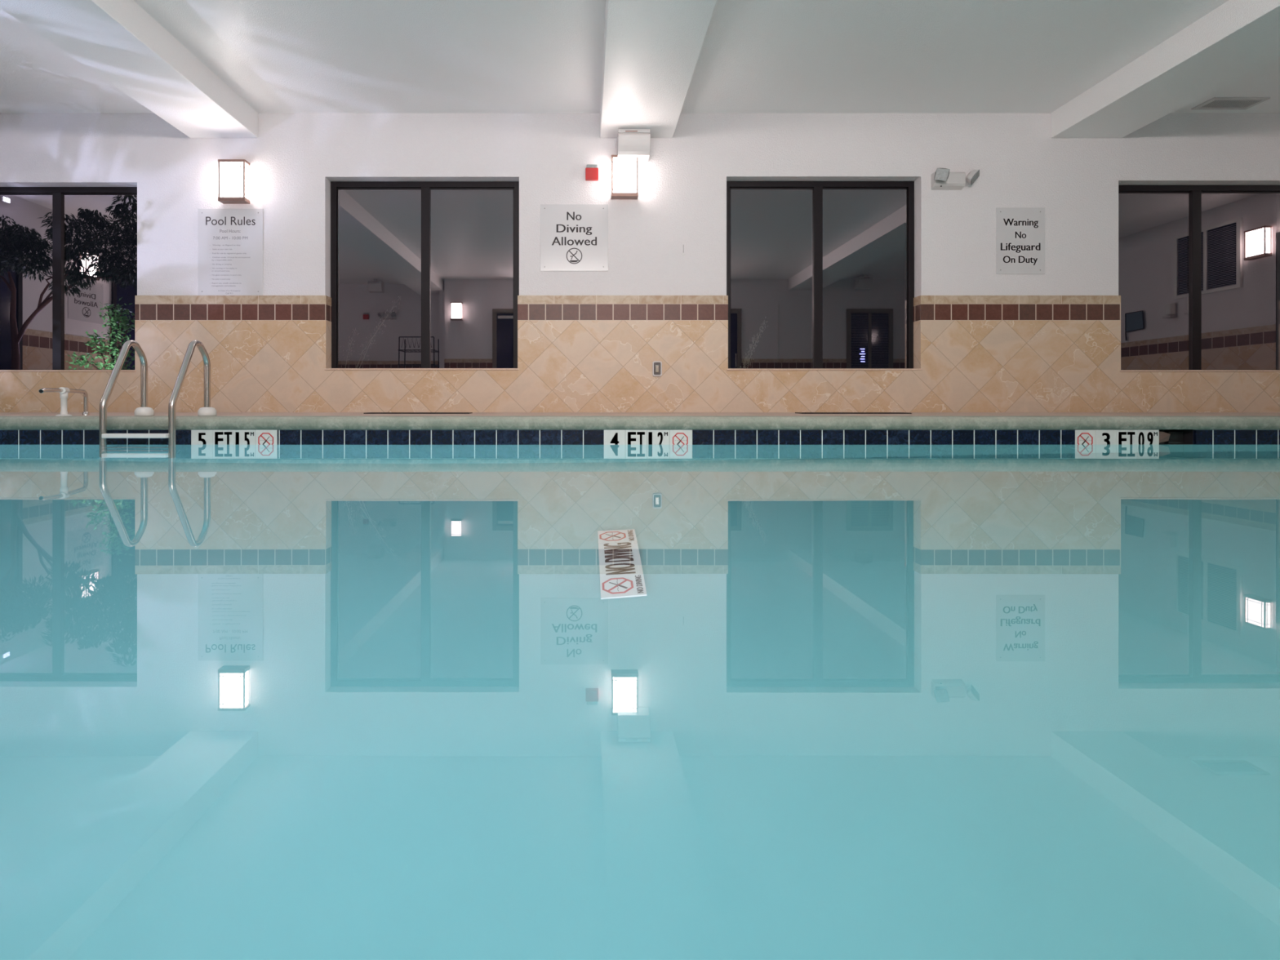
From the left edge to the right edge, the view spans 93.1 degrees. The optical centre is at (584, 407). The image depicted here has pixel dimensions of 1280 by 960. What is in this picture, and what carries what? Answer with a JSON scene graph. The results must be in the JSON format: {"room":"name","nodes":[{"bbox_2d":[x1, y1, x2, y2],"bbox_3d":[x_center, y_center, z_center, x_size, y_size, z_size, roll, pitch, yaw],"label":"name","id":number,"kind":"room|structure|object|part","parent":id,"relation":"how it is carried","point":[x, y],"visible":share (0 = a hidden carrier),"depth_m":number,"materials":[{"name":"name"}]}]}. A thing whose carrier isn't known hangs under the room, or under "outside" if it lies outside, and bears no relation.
{"room":"indoor swimming pool","nodes":[
{"label":"indoor swimming pool","id":0,"kind":"room"},
{"bbox_2d":[0,113,1279,369],"bbox_3d":[0.650,-1.337,5.950,16.800,3.186,0.300,0,0,0],"label":"wall","id":1,"kind":"structure","parent":0,"point":[294,159],"depth_m":5.80,"materials":[{"name":"white paint"}]},
{"bbox_2d":[0,186,137,371],"bbox_3d":[-5.217,-1.256,5.872,1.831,1.817,0.187,0,0,0],"label":"window","id":2,"kind":"structure","parent":1,"relation":"in","point":[59,194],"depth_m":5.92,"materials":[{"name":"brown metal"}]},
{"bbox_3d":[-5.217,-0.356,5.846,1.831,0.017,0.136,0,0,0],"label":"sill","id":3,"kind":"part","parent":2,"relation":"part of","materials":[{"name":"stone"}]},
{"bbox_3d":[-5.217,-1.264,5.940,1.825,1.801,0.050,0,0,0],"label":"frame","id":4,"kind":"part","parent":2,"relation":"part of","materials":[{"name":"brown metal"}]},
{"bbox_2d":[198,208,262,295],"bbox_3d":[-3.400,-1.494,5.795,0.622,0.833,0.008,0,0,0],"label":"sign","id":5,"kind":"object","parent":1,"relation":"attached to","point":[230,241],"visible":1,"depth_m":5.79,"materials":[{"name":"grey plastic"}]},
{"bbox_2d":[217,159,249,204],"bbox_3d":[-3.335,-2.149,5.747,0.256,0.392,0.103,0,0,0],"label":"wall sconce","id":6,"kind":"object","parent":1,"relation":"attached to","point":[233,174],"visible":1,"depth_m":5.71,"materials":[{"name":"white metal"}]},
{"bbox_2d":[324,181,519,369],"bbox_3d":[-1.564,-1.290,5.872,1.859,1.855,0.187,0,0,0],"label":"window","id":7,"kind":"structure","parent":1,"relation":"in","point":[425,187],"depth_m":5.92,"materials":[{"name":"brown metal"}]},
{"bbox_3d":[-1.564,-0.371,5.846,1.859,0.017,0.136,0,0,0],"label":"sill","id":8,"kind":"part","parent":7,"relation":"part of","materials":[{"name":"stone"}]},
{"bbox_2d":[540,204,608,271],"bbox_3d":[-0.102,-1.633,5.795,0.647,0.639,0.008,0,0,0],"label":"sign","id":9,"kind":"object","parent":1,"relation":"attached to","point":[574,237],"visible":1,"depth_m":5.79,"materials":[{"name":"grey plastic"}]},
{"bbox_2d":[585,164,598,180],"bbox_3d":[0.067,-2.250,5.777,0.124,0.140,0.053,0,0,0],"label":"fire alarm strobe","id":10,"kind":"object","parent":1,"relation":"attached to","point":[592,170],"visible":1,"depth_m":5.75,"materials":[{"name":"red plastic"}]},
{"bbox_2d":[610,155,638,199],"bbox_3d":[0.375,-2.192,5.747,0.256,0.392,0.103,0,0,0],"label":"wall sconce","id":11,"kind":"object","parent":1,"relation":"attached to","point":[624,170],"visible":0.98,"depth_m":5.71,"materials":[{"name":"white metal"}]},
{"bbox_3d":[0.375,-2.199,5.742,0.220,0.335,0.074,0,0,0],"label":"lamp shade","id":12,"kind":"part","parent":11,"relation":"part of","materials":[{"name":"white glass"}]},
{"bbox_2d":[617,128,650,161],"bbox_3d":[0.457,-2.475,5.692,0.300,0.228,0.206,0,0,0],"label":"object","id":13,"kind":"object","parent":1,"relation":"attached to","point":[631,143],"visible":0.95,"depth_m":5.61,"materials":[{"name":"white plastic"}]},
{"bbox_3d":[0.457,-2.571,5.700,0.296,0.035,0.190,0,0,0],"label":"mounting plate","id":14,"kind":"part","parent":13,"relation":"part of","materials":[{"name":"white plastic"}]},
{"bbox_2d":[0,295,1279,412],"bbox_3d":[0.650,-0.506,5.859,16.500,1.144,0.142,0,0,0],"label":"wainscot","id":15,"kind":"structure","parent":1,"relation":"attached to","point":[267,353],"depth_m":5.79,"materials":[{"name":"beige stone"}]},
{"bbox_2d":[652,360,662,376],"bbox_3d":[0.690,-0.375,5.778,0.088,0.145,0.020,0,0,0],"label":"wall outlet","id":16,"kind":"object","parent":15,"relation":"attached to","point":[656,365],"visible":1,"depth_m":5.77,"materials":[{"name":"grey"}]},
{"bbox_2d":[655,364,658,372],"bbox_3d":[0.690,-0.375,5.778,0.036,0.072,0.012,0,0,0],"label":"receptacle","id":17,"kind":"object","parent":16,"relation":"attached to","point":[656,366],"depth_m":5.77,"materials":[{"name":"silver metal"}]},
{"bbox_2d":[726,181,922,370],"bbox_3d":[2.293,-1.290,5.872,1.867,1.860,0.187,0,0,0],"label":"window","id":18,"kind":"structure","parent":1,"relation":"in","point":[817,188],"depth_m":5.92,"materials":[{"name":"brown metal"}]},
{"bbox_3d":[2.293,-0.369,5.846,1.868,0.017,0.136,0,0,0],"label":"sill","id":19,"kind":"part","parent":18,"relation":"part of","materials":[{"name":"stone"}]},
{"bbox_2d":[931,168,979,190],"bbox_3d":[3.511,-2.173,5.716,0.439,0.161,0.174,0,0,0],"label":"emergency light","id":20,"kind":"object","parent":1,"relation":"attached to","point":[942,179],"visible":1,"depth_m":5.74,"materials":[{"name":"white plastic"}]},
{"bbox_2d":[995,207,1044,274],"bbox_3d":[4.179,-1.602,5.795,0.464,0.637,0.008,0,0,0],"label":"warning sign","id":21,"kind":"object","parent":1,"relation":"attached to","point":[1020,231],"visible":1,"depth_m":5.79,"materials":[{"name":"grey plastic"}]},
{"bbox_2d":[1118,185,1279,371],"bbox_3d":[6.053,-1.264,5.872,1.859,1.835,0.187,0,0,0],"label":"window","id":22,"kind":"structure","parent":1,"relation":"in","point":[1193,193],"depth_m":5.92,"materials":[{"name":"brown metal"}]},
{"bbox_3d":[6.053,-1.272,5.940,1.853,1.819,0.050,0,0,0],"label":"frame","id":23,"kind":"part","parent":22,"relation":"part of","materials":[{"name":"brown metal"}]},
{"bbox_3d":[6.053,-0.355,5.846,1.859,0.017,0.136,0,0,0],"label":"sill","id":24,"kind":"part","parent":22,"relation":"part of","materials":[{"name":"stone"}]},
{"bbox_2d":[0,0,1279,113],"bbox_3d":[0.650,-2.905,2.000,16.800,0.150,8.200,0,0,0],"label":"ceiling","id":25,"kind":"structure","parent":0,"point":[279,56],"depth_m":4.80,"materials":[{"name":"white paint"}]},
{"bbox_2d":[0,0,257,137],"bbox_3d":[-3.462,-2.720,1.925,0.655,0.260,7.750,0,0,0],"label":"beam","id":26,"kind":"structure","parent":25,"relation":"attached to","point":[118,41],"depth_m":4.56,"materials":[{"name":"white paint"}]},
{"bbox_2d":[600,0,717,137],"bbox_3d":[0.493,-2.720,2.190,0.697,0.260,7.220,0,0,0],"label":"beam","id":27,"kind":"structure","parent":25,"relation":"attached to","point":[652,48],"depth_m":4.49,"materials":[{"name":"white paint"}]},
{"bbox_2d":[1050,0,1279,137],"bbox_3d":[4.810,-2.720,2.190,0.680,0.260,7.220,0,0,0],"label":"beam","id":28,"kind":"structure","parent":25,"relation":"attached to","point":[1237,38],"depth_m":4.75,"materials":[{"name":"white paint"}]},
{"bbox_2d":[1191,97,1270,110],"bbox_3d":[5.985,-2.824,5.605,0.510,0.012,0.210,0,0,0],"label":"ceiling vent","id":29,"kind":"object","parent":25,"relation":"in","point":[1215,103],"visible":1,"depth_m":5.60,"materials":[{"name":"grey metal"}]},
{"bbox_2d":[0,412,1279,415],"bbox_3d":[0.650,0.149,1.919,16.500,0.214,7.738,0,0,0],"label":"floor","id":30,"kind":"structure","parent":0,"point":[1,413],"depth_m":5.07,"materials":[{"name":"tile"}]},
{"bbox_2d":[363,412,472,413],"bbox_3d":[-1.467,0.045,5.335,0.914,0.010,0.170,0,0,0],"label":"floor vent","id":31,"kind":"object","parent":30,"relation":"in","point":[366,412],"visible":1,"depth_m":5.31,"materials":[{"name":"brown metal"}]},
{"bbox_2d":[795,412,911,413],"bbox_3d":[2.361,0.045,5.335,0.954,0.010,0.170,0,0,0],"label":"floor vent","id":32,"kind":"object","parent":30,"relation":"in","point":[795,412],"visible":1,"depth_m":5.32,"materials":[{"name":"brown metal"}]},
{"bbox_3d":[0.650,1.016,2.105,13.100,1.720,4.330,0,0,0],"label":"basin","id":33,"kind":"object","parent":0,"visible":0},
{"bbox_2d":[0,444,1279,959],"bbox_3d":[0.650,0.256,2.105,13.100,0.001,4.330,0,0,0],"label":"pool water","id":34,"kind":"object","parent":33,"relation":"in","point":[257,701],"visible":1,"depth_m":0.52,"materials":[{"name":"teal liquid"}]},
{"bbox_2d":[0,415,1279,429],"bbox_3d":[0.650,0.106,2.105,13.700,0.094,4.930,0,0,0],"label":"coping","id":35,"kind":"object","parent":33,"relation":"on","point":[6,422],"visible":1,"depth_m":4.24,"materials":[{"name":"concrete"}]},
{"bbox_2d":[38,386,89,416],"bbox_3d":[-3.868,-0.046,4.539,0.093,0.211,0.672,0,0,-18],"label":"spout","id":36,"kind":"object","parent":35,"relation":"on","point":[63,391],"visible":1,"depth_m":4.44,"materials":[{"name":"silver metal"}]},
{"bbox_2d":[98,339,216,445],"bbox_3d":[-3.055,0.432,4.327,0.590,1.849,0.485,0,0,0],"label":"pool ladder","id":37,"kind":"object","parent":35,"relation":"on","point":[144,411],"visible":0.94,"depth_m":4.25,"materials":[{"name":"silver metal"}]},
{"bbox_3d":[-3.290,0.432,4.318,0.043,1.849,0.428,0,0,0],"label":"rail","id":38,"kind":"part","parent":37,"relation":"part of","materials":[{"name":"silver metal"}]},
{"bbox_3d":[-2.820,0.432,4.318,0.043,1.849,0.428,0,0,0],"label":"rail","id":39,"kind":"part","parent":37,"relation":"part of","materials":[{"name":"silver metal"}]},
{"bbox_2d":[0,429,1279,444],"bbox_3d":[0.650,0.232,2.105,13.140,0.158,4.370,0,0,0],"label":"tile band","id":40,"kind":"object","parent":33,"relation":"attached to","point":[6,436],"visible":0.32,"depth_m":4.26,"materials":[{"name":"tile"}]},
{"bbox_2d":[191,429,277,444],"bbox_3d":[-2.474,0.229,4.260,0.606,0.156,0.005,0,0,0],"label":"depth marker","id":41,"kind":"object","parent":40,"relation":"attached to","point":[197,436],"visible":0.64,"depth_m":4.26,"materials":[{"name":"white tile"}]},
{"bbox_2d":[604,429,692,444],"bbox_3d":[0.443,0.229,4.260,0.621,0.156,0.005,0,0,0],"label":"depth marker","id":42,"kind":"object","parent":40,"relation":"attached to","point":[611,436],"visible":0.68,"depth_m":4.26,"materials":[{"name":"white tile"}]},
{"bbox_2d":[1075,429,1159,444],"bbox_3d":[3.752,0.229,4.260,0.590,0.155,0.005,0,0,0],"label":"depth marker","id":43,"kind":"object","parent":40,"relation":"attached to","point":[1082,436],"visible":0.77,"depth_m":4.26,"materials":[{"name":"white tile"}]},
{"bbox_2d":[1159,429,1193,444],"bbox_3d":[4.180,0.227,4.388,0.262,0.148,0.213,0,0,0],"label":"skimmer","id":44,"kind":"object","parent":40,"relation":"attached to","point":[1166,436],"visible":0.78,"depth_m":4.33,"materials":[{"name":"black plastic"}]},
{"bbox_3d":[0.000,0.246,11.050,28.000,0.220,9.900,0,0,0],"label":"ground","id":45,"kind":"structure","parent":0,"visible":0},
{"bbox_2d":[340,296,400,368],"bbox_3d":[-2.579,-0.559,6.764,1.048,1.392,0.277,0,0,-5],"label":"ornamental grass","id":46,"kind":"object","parent":45,"relation":"on","point":[376,331],"depth_m":6.71,"materials":[{"name":"plant"}]},
{"bbox_2d":[739,317,766,368],"bbox_3d":[1.842,-0.436,6.723,0.371,1.146,0.141,0,0,0],"label":"ornamental grass","id":47,"kind":"object","parent":45,"relation":"on","point":[757,337],"depth_m":6.70,"materials":[{"name":"plant"}]}
]}

